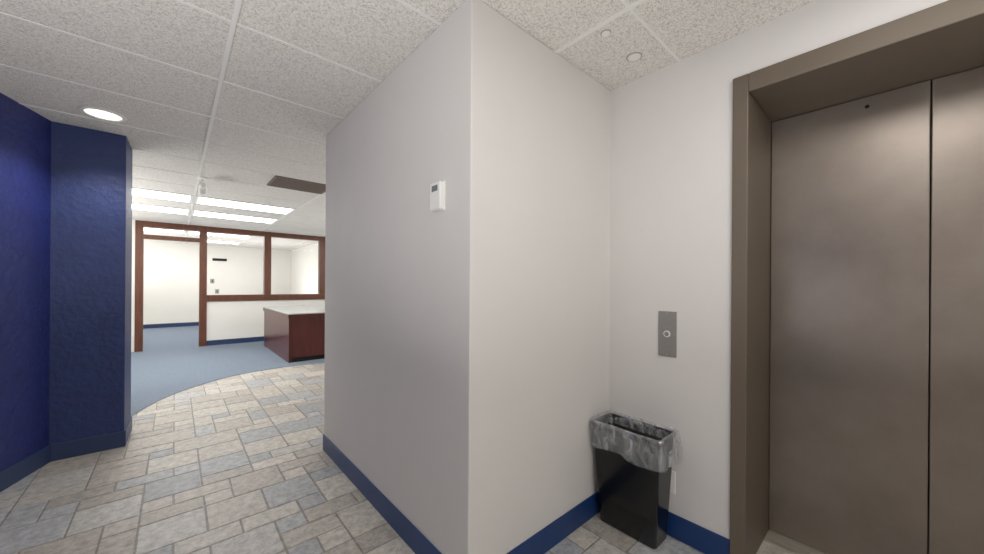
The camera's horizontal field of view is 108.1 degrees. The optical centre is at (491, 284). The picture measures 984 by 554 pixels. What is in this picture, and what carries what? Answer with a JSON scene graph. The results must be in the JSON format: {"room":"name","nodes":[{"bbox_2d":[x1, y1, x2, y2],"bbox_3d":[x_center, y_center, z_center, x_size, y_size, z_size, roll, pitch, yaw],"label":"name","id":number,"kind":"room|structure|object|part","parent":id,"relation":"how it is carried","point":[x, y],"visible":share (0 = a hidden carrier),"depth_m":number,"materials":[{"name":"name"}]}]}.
{"room":"lobby","nodes":[
{"label":"lobby","id":0,"kind":"room"},
{"bbox_2d":[0,93,50,471],"bbox_3d":[-2.468,0.051,0.610,0.260,2.463,4.484,0,0,-24],"label":"wall","id":1,"kind":"structure","parent":0,"point":[25,135],"depth_m":2.37,"materials":[{"name":"blue paint"}]},
{"bbox_2d":[0,445,50,491],"bbox_3d":[-2.372,1.222,0.614,0.012,0.122,4.291,0,0,-23],"label":"baseboard","id":2,"kind":"structure","parent":1,"relation":"attached to","point":[11,475],"depth_m":2.37,"materials":[{"name":"plastic"}]},
{"bbox_2d":[49,121,132,444],"bbox_3d":[-3.190,0.046,2.851,0.415,2.463,0.400,0,0,-42],"label":"wall column","id":3,"kind":"structure","parent":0,"point":[91,227],"depth_m":2.71,"materials":[{"name":"blue paint"}]},
{"bbox_2d":[51,431,124,460],"bbox_3d":[-3.054,1.218,2.707,0.380,0.122,0.008,0,0,-42],"label":"baseboard","id":4,"kind":"structure","parent":3,"relation":"attached to","point":[79,447],"depth_m":2.69,"materials":[{"name":"plastic"}]},
{"bbox_2d":[124,416,131,445],"bbox_3d":[-3.041,1.214,2.986,0.008,0.115,0.408,0,0,-40],"label":"baseboard","id":5,"kind":"structure","parent":3,"relation":"attached to","point":[128,429],"depth_m":2.96,"materials":[{"name":"plastic"}]},
{"bbox_2d":[143,241,290,324],"bbox_3d":[-8.207,0.011,11.502,9.000,2.463,0.100,0,0,-42],"label":"wall","id":6,"kind":"structure","parent":0,"point":[171,270],"depth_m":10.74,"materials":[{"name":"white paint"}]},
{"bbox_2d":[143,322,198,328],"bbox_3d":[-9.290,1.172,10.476,6.030,0.114,0.008,0,0,-42],"label":"baseboard","id":7,"kind":"structure","parent":6,"relation":"attached to","point":[145,326],"depth_m":10.40,"materials":[{"name":"plastic"}]},
{"bbox_2d":[212,258,226,260],"bbox_3d":[-8.506,-0.789,11.153,0.360,0.080,0.021,0,0,-42],"label":"wall sign","id":8,"kind":"object","parent":6,"relation":"attached to","point":[213,259],"visible":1,"depth_m":11.12,"materials":[{"name":"black plastic"}]},
{"bbox_2d":[131,220,324,351],"bbox_3d":[-5.153,0.033,8.063,9.000,2.463,0.100,0,0,-42],"label":"wall office partition","id":9,"kind":"structure","parent":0,"point":[225,319],"depth_m":7.67,"materials":[{"name":"white paint"}]},
{"bbox_2d":[134,226,206,351],"bbox_3d":[-6.301,0.076,7.043,1.050,2.360,0.140,0,0,-42],"label":"trim","id":10,"kind":"structure","parent":9,"relation":"attached to","point":[140,236],"depth_m":6.81,"materials":[{"name":"brown wood"}]},
{"bbox_2d":[135,220,324,240],"bbox_3d":[-5.432,-1.149,7.807,3.350,0.103,0.140,0,0,-42],"label":"trim","id":11,"kind":"structure","parent":9,"relation":"attached to","point":[150,224],"depth_m":7.52,"materials":[{"name":"brown wood"}]},
{"bbox_2d":[206,336,263,345],"bbox_3d":[-5.027,1.207,8.123,2.300,0.104,0.012,0,0,-42],"label":"baseboard","id":12,"kind":"structure","parent":9,"relation":"attached to","point":[249,339],"depth_m":7.67,"materials":[{"name":"plastic"}]},
{"bbox_2d":[207,294,324,300],"bbox_3d":[-5.050,0.280,8.155,2.300,0.130,0.140,0,0,-42],"label":"trim","id":13,"kind":"structure","parent":9,"relation":"attached to","point":[254,297],"depth_m":8.02,"materials":[{"name":"brown wood"}]},
{"bbox_2d":[263,236,270,294],"bbox_3d":[-5.101,-0.441,8.106,0.130,1.310,0.140,0,0,-42],"label":"trim","id":14,"kind":"structure","parent":9,"relation":"attached to","point":[267,240],"depth_m":8.05,"materials":[{"name":"brown wood"}]},
{"bbox_2d":[318,241,324,293],"bbox_3d":[-4.233,-0.435,8.876,0.130,1.310,0.140,0,0,-42],"label":"trim","id":15,"kind":"structure","parent":9,"relation":"attached to","point":[321,244],"depth_m":8.82,"materials":[{"name":"brown wood"}]},
{"bbox_2d":[291,243,317,293],"bbox_3d":[-5.498,0.030,10.832,0.100,2.463,4.500,0,0,-42],"label":"wall","id":16,"kind":"structure","parent":0,"point":[304,260],"depth_m":11.11,"materials":[{"name":"white paint"}]},
{"bbox_2d":[0,363,792,553],"bbox_3d":[-2.576,1.284,5.076,9.300,0.004,17.200,0,0,-42],"label":"floor","id":17,"kind":"structure","parent":0,"point":[238,464],"depth_m":2.21,"materials":[{"name":"tile"}]},
{"bbox_2d":[131,326,324,415],"bbox_3d":[-4.527,1.266,7.348,9.000,0.008,11.010,0,0,-42],"label":"floor","id":18,"kind":"structure","parent":17,"relation":"on","point":[171,361],"depth_m":5.81,"materials":[{"name":"blue carpet"}]},
{"bbox_2d":[263,305,324,362],"bbox_3d":[-2.986,0.869,7.551,2.830,0.809,2.250,0,0,-42],"label":"reception desk","id":19,"kind":"object","parent":18,"relation":"on","point":[293,333],"visible":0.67,"depth_m":6.08,"materials":[{"name":"brown wood"}]},
{"bbox_3d":[-4.011,0.904,6.634,0.040,0.724,2.160,0,0,-42],"label":"panel","id":20,"kind":"part","parent":19,"relation":"part of","materials":[{"name":"brown wood"}]},
{"bbox_3d":[-2.279,0.881,6.755,2.730,0.654,0.040,0,0,-42],"label":"panel","id":21,"kind":"part","parent":19,"relation":"part of","materials":[{"name":"brown wood"}]},
{"bbox_2d":[590,413,675,548],"bbox_3d":[0.742,1.028,1.901,0.218,0.551,0.382,0,0,-42],"label":"trash can","id":22,"kind":"object","parent":17,"relation":"on","point":[633,458],"visible":1,"depth_m":1.83,"materials":[{"name":"black plastic"}]},
{"bbox_2d":[0,0,816,249],"bbox_3d":[-2.559,-1.206,5.076,9.300,0.050,17.200,0,0,-42],"label":"ceiling","id":23,"kind":"structure","parent":0,"point":[372,38],"depth_m":1.87,"materials":[{"name":"tile"}]},
{"bbox_2d":[79,106,126,121],"bbox_3d":[-2.682,-1.176,2.466,0.224,0.009,0.224,0,0,-42],"label":"recessed light","id":24,"kind":"object","parent":23,"relation":"in","point":[100,113],"visible":1,"depth_m":2.46,"materials":[{"name":"white"}]},
{"bbox_2d":[267,175,325,193],"bbox_3d":[-2.258,-1.173,4.213,0.605,0.012,0.490,0,0,-42],"label":"ceiling vent","id":25,"kind":"object","parent":23,"relation":"in","point":[276,181],"visible":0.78,"depth_m":4.18,"materials":[{"name":"brown metal"}]},
{"bbox_2d":[0,0,680,249],"bbox_3d":[-2.701,-1.179,4.949,9.480,0.007,17.000,0,0,-42],"label":"grid","id":26,"kind":"object","parent":23,"relation":"attached to","point":[237,6],"visible":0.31,"depth_m":1.97,"materials":[{"name":"white metal"}]},
{"bbox_2d":[132,203,190,214],"bbox_3d":[-5.402,-1.194,5.460,1.194,0.011,0.570,0,0,-42],"label":"ceiling light","id":27,"kind":"object","parent":26,"relation":"attached to","point":[135,206],"visible":0.59,"depth_m":5.62,"materials":[{"name":"white plastic"}]},
{"bbox_2d":[132,187,193,202],"bbox_3d":[-4.585,-1.188,4.541,1.194,0.011,0.550,0,0,-42],"label":"ceiling light","id":28,"kind":"object","parent":26,"relation":"attached to","point":[140,192],"visible":0.49,"depth_m":4.72,"materials":[{"name":"white plastic"}]},
{"bbox_2d":[144,227,185,233],"bbox_3d":[-7.433,-1.208,7.749,1.194,0.011,0.570,0,0,-42],"label":"ceiling light","id":29,"kind":"object","parent":26,"relation":"attached to","point":[145,228],"visible":0.53,"depth_m":7.89,"materials":[{"name":"white plastic"}]},
{"bbox_2d":[197,177,207,196],"bbox_3d":[-3.201,-1.090,3.945,0.100,0.189,0.296,0,0,-42],"label":"emergency light","id":30,"kind":"object","parent":26,"relation":"hanging from","point":[202,186],"visible":1,"depth_m":3.89,"materials":[{"name":"white plastic"}]},
{"bbox_2d":[187,231,250,237],"bbox_3d":[-6.521,-1.202,8.559,1.194,0.011,0.570,0,0,-42],"label":"ceiling light","id":31,"kind":"object","parent":26,"relation":"attached to","point":[188,232],"visible":0.86,"depth_m":8.51,"materials":[{"name":"white plastic"}]},
{"bbox_2d":[207,240,240,243],"bbox_3d":[-7.749,-1.211,9.942,1.194,0.011,0.570,0,0,-42],"label":"ceiling light","id":32,"kind":"object","parent":26,"relation":"attached to","point":[212,241],"visible":0.59,"depth_m":10.12,"materials":[{"name":"white plastic"}]},
{"bbox_2d":[192,210,278,223],"bbox_3d":[-4.489,-1.188,6.271,1.194,0.011,0.570,0,0,-42],"label":"ceiling light","id":33,"kind":"object","parent":26,"relation":"attached to","point":[194,212],"visible":1,"depth_m":6.19,"materials":[{"name":"white plastic"}]},
{"bbox_2d":[194,196,295,214],"bbox_3d":[-3.673,-1.182,5.351,1.194,0.011,0.550,0,0,-42],"label":"ceiling light","id":34,"kind":"object","parent":26,"relation":"attached to","point":[199,199],"visible":1,"depth_m":5.30,"materials":[{"name":"white plastic"}]},
{"bbox_2d":[600,29,610,36],"bbox_3d":[0.523,-1.155,1.641,0.048,0.006,0.048,0,0,-42],"label":"ceiling sensor","id":35,"kind":"object","parent":23,"relation":"attached to","point":[607,32],"visible":1,"depth_m":1.64,"materials":[{"name":"white plastic"}]},
{"bbox_2d":[626,52,641,61],"bbox_3d":[0.721,-1.154,1.810,0.076,0.006,0.076,0,0,-42],"label":"sprinkler","id":36,"kind":"object","parent":23,"relation":"attached to","point":[635,56],"visible":1,"depth_m":1.80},
{"bbox_2d":[324,0,610,553],"bbox_3d":[1.216,0.077,3.812,5.119,2.463,1.853,0,0,-42],"label":"wall","id":37,"kind":"structure","parent":0,"point":[466,372],"depth_m":1.73,"materials":[{"name":"beige paint"}]},
{"bbox_2d":[323,434,441,553],"bbox_3d":[-0.710,1.234,2.110,0.008,0.122,1.853,0,0,-42],"label":"baseboard","id":38,"kind":"structure","parent":37,"relation":"attached to","point":[418,543],"depth_m":1.99,"materials":[{"name":"blue plastic"}]},
{"bbox_2d":[430,181,444,212],"bbox_3d":[-0.247,-0.393,1.589,0.030,0.128,0.099,0,0,-42],"label":"thermostat","id":39,"kind":"object","parent":37,"relation":"attached to","point":[437,190],"visible":1,"depth_m":1.56,"materials":[{"name":"white plastic"}]},
{"bbox_2d":[609,0,947,539],"bbox_3d":[2.110,0.083,0.620,0.100,2.463,4.125,0,0,-42],"label":"wall","id":40,"kind":"structure","parent":0,"point":[671,214],"depth_m":1.80,"materials":[{"name":"beige paint"}]},
{"bbox_2d":[658,311,676,357],"bbox_3d":[0.919,0.257,1.875,0.016,0.237,0.092,0,0,-42],"label":"button","id":41,"kind":"object","parent":40,"relation":"attached to","point":[667,320],"visible":1,"depth_m":1.87,"materials":[{"name":"metal"}]},
{"bbox_2d":[670,471,675,493],"bbox_3d":[0.924,1.024,1.870,0.009,0.115,0.070,0,0,-42],"label":"wall outlet","id":42,"kind":"object","parent":40,"relation":"attached to","point":[673,474],"visible":0.44,"depth_m":1.85,"materials":[{"name":"white plastic"}]},
{"bbox_2d":[667,512,729,553],"bbox_3d":[0.899,1.245,1.894,0.008,0.122,0.622,0,0,-42],"label":"baseboard","id":43,"kind":"structure","parent":40,"relation":"attached to","point":[706,541],"depth_m":1.76,"materials":[{"name":"blue plastic"}]},
{"bbox_2d":[729,0,983,553],"bbox_3d":[1.697,0.181,1.375,0.515,2.262,1.201,0,0,-42],"label":"door","id":44,"kind":"structure","parent":40,"relation":"in","point":[857,409],"depth_m":1.61,"materials":[{"name":"metal"}]},
{"bbox_3d":[1.815,1.309,1.485,0.180,0.008,1.074,0,0,-42],"label":"sill","id":45,"kind":"part","parent":44,"relation":"part of","materials":[{"name":"metal"}]},
{"bbox_3d":[1.666,0.219,1.707,0.020,2.166,0.535,0,0,-42],"label":"panel","id":46,"kind":"part","parent":44,"relation":"part of","materials":[{"name":"metal"}]},
{"bbox_3d":[2.028,0.221,1.308,0.020,2.166,0.535,0,0,-42],"label":"panel","id":47,"kind":"part","parent":44,"relation":"part of","materials":[{"name":"metal"}]}
]}

